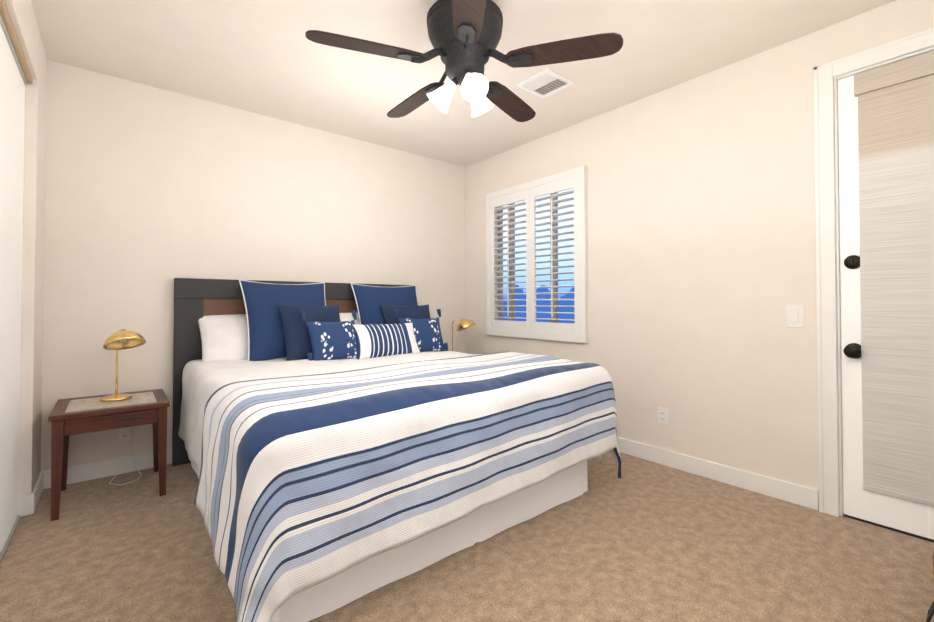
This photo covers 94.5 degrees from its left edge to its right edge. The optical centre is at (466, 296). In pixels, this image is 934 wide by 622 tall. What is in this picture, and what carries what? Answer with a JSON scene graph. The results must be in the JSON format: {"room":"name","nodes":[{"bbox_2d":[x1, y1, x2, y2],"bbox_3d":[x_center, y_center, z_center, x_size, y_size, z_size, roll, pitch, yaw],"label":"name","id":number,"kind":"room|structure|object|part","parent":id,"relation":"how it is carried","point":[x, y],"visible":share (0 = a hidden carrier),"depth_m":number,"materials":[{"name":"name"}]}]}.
{"room":"bedroom","nodes":[
{"label":"bedroom","id":0,"kind":"room"},
{"bbox_2d":[4,0,46,495],"bbox_3d":[-1.387,-0.177,1.045,0.140,2.740,4.300,1,-1,-39],"label":"wall","id":1,"kind":"structure","parent":0,"point":[23,18],"depth_m":2.21,"materials":[{"name":"paint"}]},
{"bbox_2d":[0,0,32,562],"bbox_3d":[-1.722,-0.020,1.440,0.115,2.438,2.436,1,-1,-39],"label":"sliding doors","id":2,"kind":"structure","parent":1,"relation":"in","point":[15,76],"depth_m":2.13,"materials":[{"name":"white wood"}]},
{"bbox_2d":[26,470,45,514],"bbox_3d":[-2.543,1.159,2.556,0.014,0.115,0.384,1,-1,-39],"label":"baseboard","id":3,"kind":"structure","parent":1,"relation":"attached to","point":[32,499],"depth_m":2.48,"materials":[{"name":"white wood"}]},
{"bbox_2d":[41,60,464,470],"bbox_3d":[-1.716,-0.137,3.651,4.555,2.740,0.150,1,-1,-39],"label":"wall","id":4,"kind":"structure","parent":0,"point":[151,193],"depth_m":3.22,"materials":[{"name":"paint"}]},
{"bbox_2d":[46,448,171,488],"bbox_3d":[-1.354,1.178,3.819,3.455,0.115,0.018,1,-1,-39],"label":"baseboard","id":5,"kind":"structure","parent":4,"relation":"attached to","point":[109,467],"depth_m":2.93,"materials":[{"name":"white wood"}]},
{"bbox_2d":[118,427,130,441],"bbox_3d":[-2.371,0.943,2.994,0.072,0.116,0.010,1,-1,-39],"label":"electrical outlet","id":6,"kind":"object","parent":4,"relation":"attached to","point":[121,435],"visible":0.62,"depth_m":2.98,"materials":[{"name":"white plastic"}]},
{"bbox_2d":[109,427,141,484],"bbox_3d":[-2.284,0.969,2.895,0.176,0.499,0.252,1,-1,-39],"label":"lamp cord","id":7,"kind":"object","parent":6,"relation":"attached to","point":[124,430],"visible":0.88,"depth_m":2.96,"materials":[{"name":"white plastic"}]},
{"bbox_2d":[31,0,895,166],"bbox_3d":[-0.306,-1.583,1.952,4.555,0.100,4.600,1,-1,-39],"label":"ceiling","id":8,"kind":"structure","parent":0,"point":[266,58],"depth_m":2.69,"materials":[{"name":"paint"}]},
{"bbox_2d":[305,0,622,121],"bbox_3d":[-0.047,-1.240,2.265,1.464,0.576,1.407,1,-1,-39],"label":"ceiling fan","id":9,"kind":"object","parent":8,"relation":"hanging from","point":[464,36],"visible":1,"depth_m":2.11,"materials":[{"name":"wood"}]},
{"bbox_2d":[516,68,574,97],"bbox_3d":[0.557,-1.509,3.072,0.290,0.014,0.290,1,-1,-39],"label":"ceiling vent","id":10,"kind":"object","parent":8,"relation":"in","point":[546,82],"visible":1,"depth_m":3.06,"materials":[{"name":"white plastic"}]},
{"bbox_2d":[0,450,933,621],"bbox_3d":[-0.306,1.256,1.908,4.555,0.100,4.600,1,-1,-39],"label":"floor","id":11,"kind":"structure","parent":0,"point":[642,540],"depth_m":1.94,"materials":[{"name":"carpet"}]},
{"bbox_2d":[48,389,169,520],"bbox_3d":[-2.206,0.934,2.690,0.540,0.568,0.540,1,-1,-39],"label":"nightstand","id":12,"kind":"object","parent":11,"relation":"on","point":[67,417],"visible":1,"depth_m":2.55,"materials":[{"name":"brown wood"}]},
{"bbox_2d":[100,329,145,401],"bbox_3d":[-2.149,0.426,2.701,0.222,0.446,0.318,1,-1,-39],"label":"table lamp","id":13,"kind":"object","parent":12,"relation":"on","point":[122,339],"visible":1,"depth_m":2.69,"materials":[{"name":"gold metal"}]},
{"bbox_2d":[172,278,621,621],"bbox_3d":[-0.596,0.542,2.907,2.215,1.360,2.395,1,-1,-39],"label":"bed","id":14,"kind":"object","parent":11,"relation":"on","point":[337,445],"visible":1,"depth_m":1.92,"materials":[{"name":"white fabric"}]},
{"bbox_2d":[198,314,247,360],"bbox_3d":[-1.591,0.326,3.423,0.920,0.367,0.313,1,-1,-39],"label":"pillow","id":15,"kind":"object","parent":14,"relation":"on","point":[221,337],"depth_m":3.19,"materials":[{"name":"white fabric"}]},
{"bbox_3d":[-1.340,0.556,3.803,2.066,1.360,0.065,1,-1,-39],"label":"headboard","id":16,"kind":"part","parent":14,"relation":"part of","materials":[{"name":"black wood"}]},
{"bbox_2d":[339,313,359,324],"bbox_3d":[-0.894,0.335,3.994,0.920,0.367,0.313,1,-1,-39],"label":"pillow","id":17,"kind":"object","parent":14,"relation":"on","point":[343,316],"depth_m":3.88,"materials":[{"name":"white fabric"}]},
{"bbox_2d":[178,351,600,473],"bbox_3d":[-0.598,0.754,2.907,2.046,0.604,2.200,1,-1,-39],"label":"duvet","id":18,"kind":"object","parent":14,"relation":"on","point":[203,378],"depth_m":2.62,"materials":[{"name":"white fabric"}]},
{"bbox_2d":[926,551,933,621],"bbox_3d":[1.844,0.917,1.306,0.893,0.560,0.604,1,-1,-39],"label":"chair","id":19,"kind":"object","parent":11,"relation":"on","point":[930,613],"visible":1,"depth_m":1.37,"materials":[{"name":"black leather"}]},
{"bbox_3d":[-0.064,0.962,4.446,0.540,0.568,0.540,1,-1,-39],"label":"nightstand","id":20,"kind":"object","parent":11,"relation":"on","visible":0},
{"bbox_2d":[452,319,475,350],"bbox_3d":[-0.064,0.455,4.508,0.299,0.446,0.266,1,-1,-39],"label":"table lamp","id":21,"kind":"object","parent":20,"relation":"on","point":[463,324],"visible":0.77,"depth_m":4.46,"materials":[{"name":"gold metal"}]},
{"bbox_2d":[465,0,933,515],"bbox_3d":[1.398,-0.142,3.326,0.150,2.740,4.300,1,-1,-39],"label":"wall","id":22,"kind":"structure","parent":0,"point":[701,253],"depth_m":2.93,"materials":[{"name":"paint"}]},
{"bbox_2d":[486,166,587,342],"bbox_3d":[0.650,-0.349,4.165,0.168,1.500,1.240,1,-1,-39],"label":"window shutters","id":23,"kind":"object","parent":22,"relation":"attached to","point":[530,192],"visible":0.98,"depth_m":4.08,"materials":[{"name":"white wood"}]},
{"bbox_2d":[658,407,667,424],"bbox_3d":[1.427,0.871,3.148,0.010,0.116,0.072,1,-1,-39],"label":"electrical outlet","id":24,"kind":"object","parent":22,"relation":"attached to","point":[662,415],"visible":1,"depth_m":3.14,"materials":[{"name":"white plastic"}]},
{"bbox_2d":[617,437,818,510],"bbox_3d":[0.995,1.176,3.668,0.014,0.115,3.150,1,-1,-39],"label":"baseboard","id":25,"kind":"structure","parent":22,"relation":"attached to","point":[804,496],"depth_m":2.81,"materials":[{"name":"white wood"}]},
{"bbox_2d":[786,305,803,327],"bbox_3d":[1.931,0.116,2.545,0.010,0.136,0.086,1,-1,-39],"label":"switch plate","id":26,"kind":"object","parent":22,"relation":"attached to","point":[794,316],"visible":1,"depth_m":2.54,"materials":[{"name":"white plastic"}]},
{"bbox_2d":[813,27,933,516],"bbox_3d":[2.392,-0.054,2.091,0.176,2.525,1.080,1,-1,-39],"label":"door frame","id":27,"kind":"structure","parent":22,"relation":"attached to","point":[829,375],"depth_m":2.41,"materials":[{"name":"white wood"}]},
{"bbox_2d":[838,51,933,541],"bbox_3d":[2.341,-0.004,2.048,0.121,2.424,0.880,1,-1,-39],"label":"door","id":28,"kind":"structure","parent":22,"relation":"in","point":[886,152],"depth_m":2.24,"materials":[{"name":"white wood"}]},
{"label":"outside","id":29,"kind":"structure","parent":0,"visible":0},
{"bbox_2d":[503,188,574,322],"bbox_3d":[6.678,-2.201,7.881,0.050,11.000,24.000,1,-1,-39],"label":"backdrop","id":30,"kind":"structure","parent":29,"point":[560,296],"depth_m":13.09,"materials":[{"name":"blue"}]}
]}

